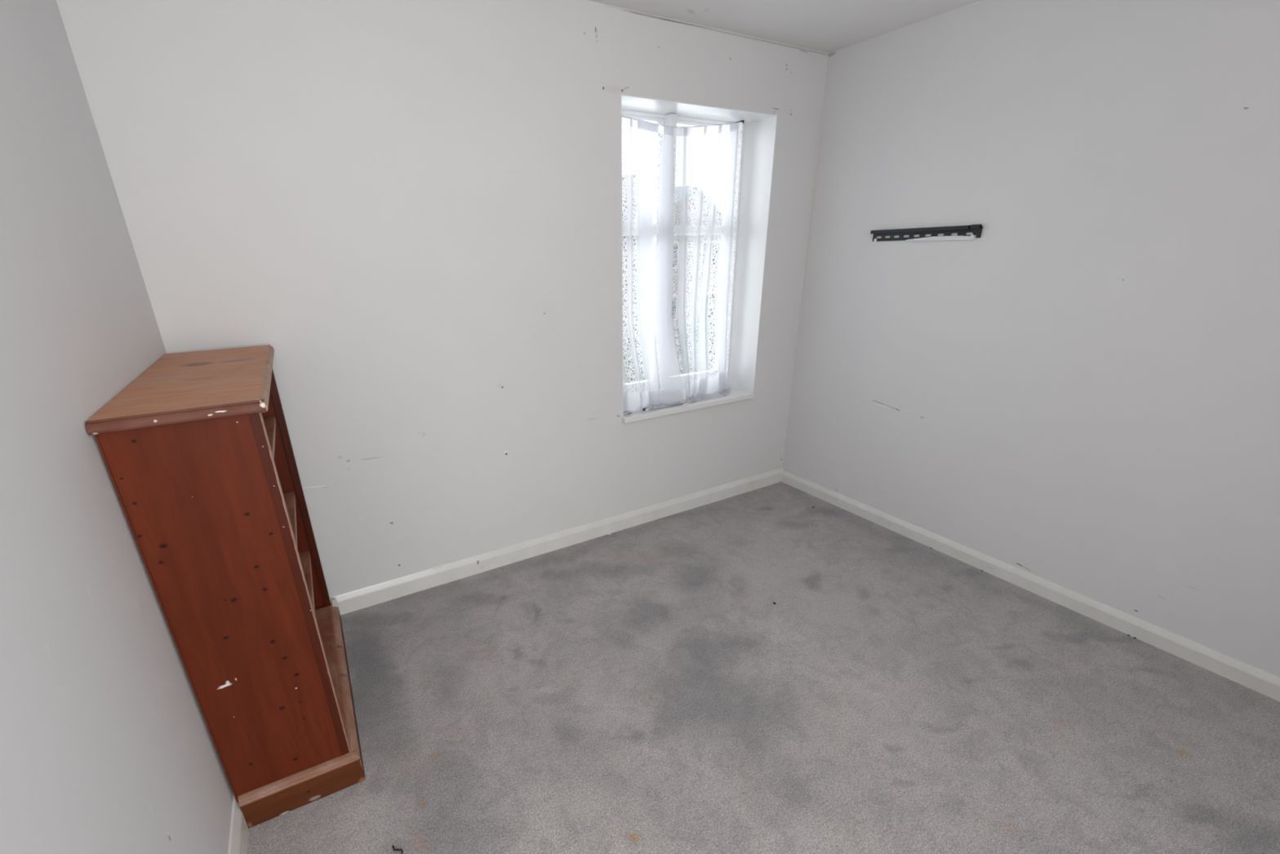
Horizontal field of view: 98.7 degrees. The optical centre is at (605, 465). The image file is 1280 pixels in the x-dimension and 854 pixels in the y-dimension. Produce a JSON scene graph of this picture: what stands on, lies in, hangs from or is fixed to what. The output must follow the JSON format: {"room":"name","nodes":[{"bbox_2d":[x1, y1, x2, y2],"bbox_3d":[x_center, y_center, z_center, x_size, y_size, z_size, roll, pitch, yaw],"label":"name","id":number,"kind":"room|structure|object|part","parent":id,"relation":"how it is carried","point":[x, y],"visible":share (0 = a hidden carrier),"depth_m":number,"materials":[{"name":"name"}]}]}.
{"room":"empty bedroom","nodes":[
{"label":"empty bedroom","id":0,"kind":"room"},
{"bbox_2d":[0,0,233,853],"bbox_3d":[-0.797,0.183,0.384,0.300,2.400,3.412,-12,24,-26],"label":"wall","id":1,"kind":"structure","parent":0,"point":[107,746],"depth_m":1.02,"materials":[{"name":"paint"}]},
{"bbox_2d":[227,794,248,853],"bbox_3d":[-0.645,1.217,0.894,0.018,0.096,3.382,-12,24,-26],"label":"baseboard","id":2,"kind":"structure","parent":1,"relation":"attached to","point":[238,832],"depth_m":1.46,"materials":[{"name":"white paint"}]},
{"bbox_2d":[56,0,828,596],"bbox_3d":[-0.287,-0.743,2.673,4.015,2.400,0.340,-13,25,-28],"label":"wall","id":3,"kind":"structure","parent":0,"point":[415,204],"depth_m":2.20,"materials":[{"name":"paint"}]},
{"bbox_2d":[329,466,783,614],"bbox_3d":[-0.119,0.368,2.989,3.050,0.096,0.018,-13,25,-28],"label":"baseboard","id":4,"kind":"structure","parent":3,"relation":"attached to","point":[362,597],"depth_m":2.85,"materials":[{"name":"white paint"}]},
{"bbox_2d":[621,94,777,423],"bbox_3d":[0.402,-1.052,2.968,0.945,1.468,0.372,-13,25,-28],"label":"window","id":5,"kind":"structure","parent":3,"relation":"in","point":[758,131],"depth_m":3.03,"materials":[{"name":"white paint"}]},
{"bbox_3d":[0.142,-1.062,2.926,0.353,1.371,0.038,-13,25,-28],"label":"sash","id":6,"kind":"part","parent":5,"relation":"part of","materials":[{"name":"white plastic"}]},
{"bbox_2d":[622,115,744,414],"bbox_3d":[0.402,-1.049,2.917,0.867,1.434,0.200,-13,25,-28],"label":"curtain","id":7,"kind":"object","parent":5,"relation":"hanging from","point":[710,386],"visible":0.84,"depth_m":2.92,"materials":[{"name":"white fabric"}]},
{"bbox_3d":[0.353,-1.095,3.045,0.931,1.436,0.060,-13,25,-28],"label":"frame","id":8,"kind":"part","parent":5,"relation":"part of","materials":[{"name":"white plastic"}]},
{"bbox_3d":[0.413,-0.384,3.235,0.944,0.029,0.372,-13,25,-28],"label":"sill","id":9,"kind":"part","parent":5,"relation":"part of","materials":[{"name":"white paint"}]},
{"bbox_3d":[0.521,-1.151,3.131,0.450,1.371,0.038,-13,25,-28],"label":"sash","id":10,"kind":"part","parent":5,"relation":"part of","materials":[{"name":"white plastic"}]},
{"bbox_2d":[247,481,1279,853],"bbox_3d":[0.977,1.236,1.067,3.900,0.120,5.440,-13,25,-28],"label":"floor","id":11,"kind":"structure","parent":0,"point":[644,689],"depth_m":1.88,"materials":[{"name":"grey carpet"}]},
{"bbox_2d":[84,344,365,828],"bbox_3d":[-1.092,0.296,1.741,0.319,1.191,0.888,-13,25,-26],"label":"bookcase","id":12,"kind":"object","parent":11,"relation":"on","point":[197,451],"visible":1,"depth_m":1.37,"materials":[{"name":"orange wood"}]},
{"bbox_3d":[-1.232,0.334,1.683,0.005,1.161,0.860,-13,25,-26],"label":"panel","id":13,"kind":"part","parent":12,"relation":"part of","materials":[{"name":"brown wood"}]},
{"bbox_3d":[-0.899,-0.103,1.164,0.309,0.028,0.014,-13,25,-26],"label":"edge moulding","id":14,"kind":"part","parent":12,"relation":"part of","materials":[{"name":"brown wood"}]},
{"bbox_3d":[-0.912,0.442,1.399,0.267,1.161,0.020,-13,25,-26],"label":"panel","id":15,"kind":"part","parent":12,"relation":"part of","materials":[{"name":"orange wood"}]},
{"bbox_3d":[-0.975,-0.273,1.589,0.012,0.028,0.881,-13,25,-26],"label":"edge moulding","id":16,"kind":"part","parent":12,"relation":"part of","materials":[{"name":"brown wood"}]},
{"bbox_3d":[-1.122,-0.015,1.612,0.259,0.020,0.818,-13,25,-26],"label":"shelf","id":17,"kind":"part","parent":12,"relation":"part of","materials":[{"name":"brown wood"}]},
{"bbox_3d":[-1.116,0.265,1.725,0.259,0.020,0.818,-13,25,-26],"label":"shelf","id":18,"kind":"part","parent":12,"relation":"part of","materials":[{"name":"brown wood"}]},
{"bbox_3d":[-1.313,0.173,2.086,0.267,1.161,0.020,-13,25,-26],"label":"panel","id":19,"kind":"part","parent":12,"relation":"part of","materials":[{"name":"orange wood"}]},
{"bbox_3d":[-0.873,0.894,1.573,0.304,0.022,0.020,-13,25,-26],"label":"plinth moulding","id":20,"kind":"part","parent":12,"relation":"part of","materials":[{"name":"brown wood"}]},
{"bbox_3d":[-1.110,0.505,1.821,0.259,0.020,0.818,-13,25,-26],"label":"shelf","id":21,"kind":"part","parent":12,"relation":"part of","materials":[{"name":"brown wood"}]},
{"bbox_3d":[-1.092,0.750,1.927,0.287,0.020,0.786,-13,25,-26],"label":"shelf","id":22,"kind":"part","parent":12,"relation":"part of","materials":[{"name":"brown wood"}]},
{"bbox_3d":[-0.954,0.727,1.993,0.022,0.022,0.882,-13,25,-26],"label":"plinth moulding","id":23,"kind":"part","parent":12,"relation":"part of","materials":[{"name":"brown wood"}]},
{"bbox_2d":[392,844,403,853],"bbox_3d":[-0.557,1.032,1.473,0.042,0.004,0.016,15,27,34],"label":"scrap","id":24,"kind":"object","parent":11,"relation":"on","point":[393,848],"visible":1,"depth_m":1.47,"materials":[{"name":"black"}]},
{"bbox_2d":[588,0,980,53],"bbox_3d":[0.935,-1.094,0.133,3.900,0.100,5.440,-13,25,-28],"label":"ceiling","id":25,"kind":"structure","parent":0,"point":[828,26],"depth_m":2.35,"materials":[{"name":"paint"}]},
{"bbox_2d":[782,0,1279,676],"bbox_3d":[2.186,-0.495,1.945,0.300,2.400,3.508,-13,25,-28],"label":"wall","id":26,"kind":"structure","parent":0,"point":[1082,395],"depth_m":2.18,"materials":[{"name":"paint"}]},
{"bbox_2d":[870,222,987,243],"bbox_3d":[1.504,-1.096,2.602,0.022,0.082,0.551,-13,25,-28],"label":"wall bracket","id":27,"kind":"object","parent":26,"relation":"attached to","point":[965,231],"visible":1,"depth_m":2.57,"materials":[{"name":"black metal"}]},
{"bbox_2d":[781,470,1279,701],"bbox_3d":[2.050,0.603,2.332,0.018,0.078,3.382,-13,25,-28],"label":"baseboard","id":28,"kind":"structure","parent":26,"relation":"attached to","point":[1264,682],"depth_m":2.38,"materials":[{"name":"white paint"}]},
{"label":"outside","id":29,"kind":"structure","parent":0,"visible":0},
{"bbox_2d":[622,337,650,382],"bbox_3d":[-3.800,-11.182,40.313,90.000,0.300,69.100,-13,25,-28],"label":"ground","id":30,"kind":"structure","parent":29,"point":[629,342],"depth_m":22.29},
{"bbox_2d":[622,174,723,342],"bbox_3d":[2.532,-10.951,28.899,5.800,7.550,6.600,-13,25,-28],"label":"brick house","id":31,"kind":"structure","parent":30,"relation":"on","point":[633,184],"depth_m":26.73,"materials":[{"name":"grey brick"}]},
{"bbox_3d":[3.004,-7.618,26.676,1.040,1.040,0.015,-13,25,-28],"label":"pane","id":32,"kind":"part","parent":31,"relation":"part of","materials":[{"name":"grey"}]},
{"bbox_3d":[2.965,-9.845,25.784,1.040,1.040,0.015,-13,25,-28],"label":"pane","id":33,"kind":"part","parent":31,"relation":"part of","materials":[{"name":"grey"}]},
{"bbox_3d":[5.245,-8.143,27.886,1.040,1.040,0.015,-13,25,-28],"label":"pane","id":34,"kind":"part","parent":31,"relation":"part of","materials":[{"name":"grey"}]},
{"bbox_3d":[5.205,-10.370,26.994,1.040,1.040,0.015,-13,25,-28],"label":"pane","id":35,"kind":"part","parent":31,"relation":"part of","materials":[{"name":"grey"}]},
{"bbox_2d":[671,352,714,374],"bbox_3d":[2.413,-2.238,15.295,2.424,1.656,2.386,-13,25,-28],"label":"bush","id":36,"kind":"object","parent":30,"relation":"on","point":[691,353],"visible":0.06,"depth_m":14.65,"materials":[{"name":"green plant"}]},
{"bbox_2d":[670,311,717,359],"bbox_3d":[3.433,-3.705,17.988,3.345,2.497,3.272,-13,25,-28],"label":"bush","id":37,"kind":"object","parent":30,"relation":"on","point":[709,316],"visible":0.06,"depth_m":16.82,"materials":[{"name":"green plant"}]}
]}

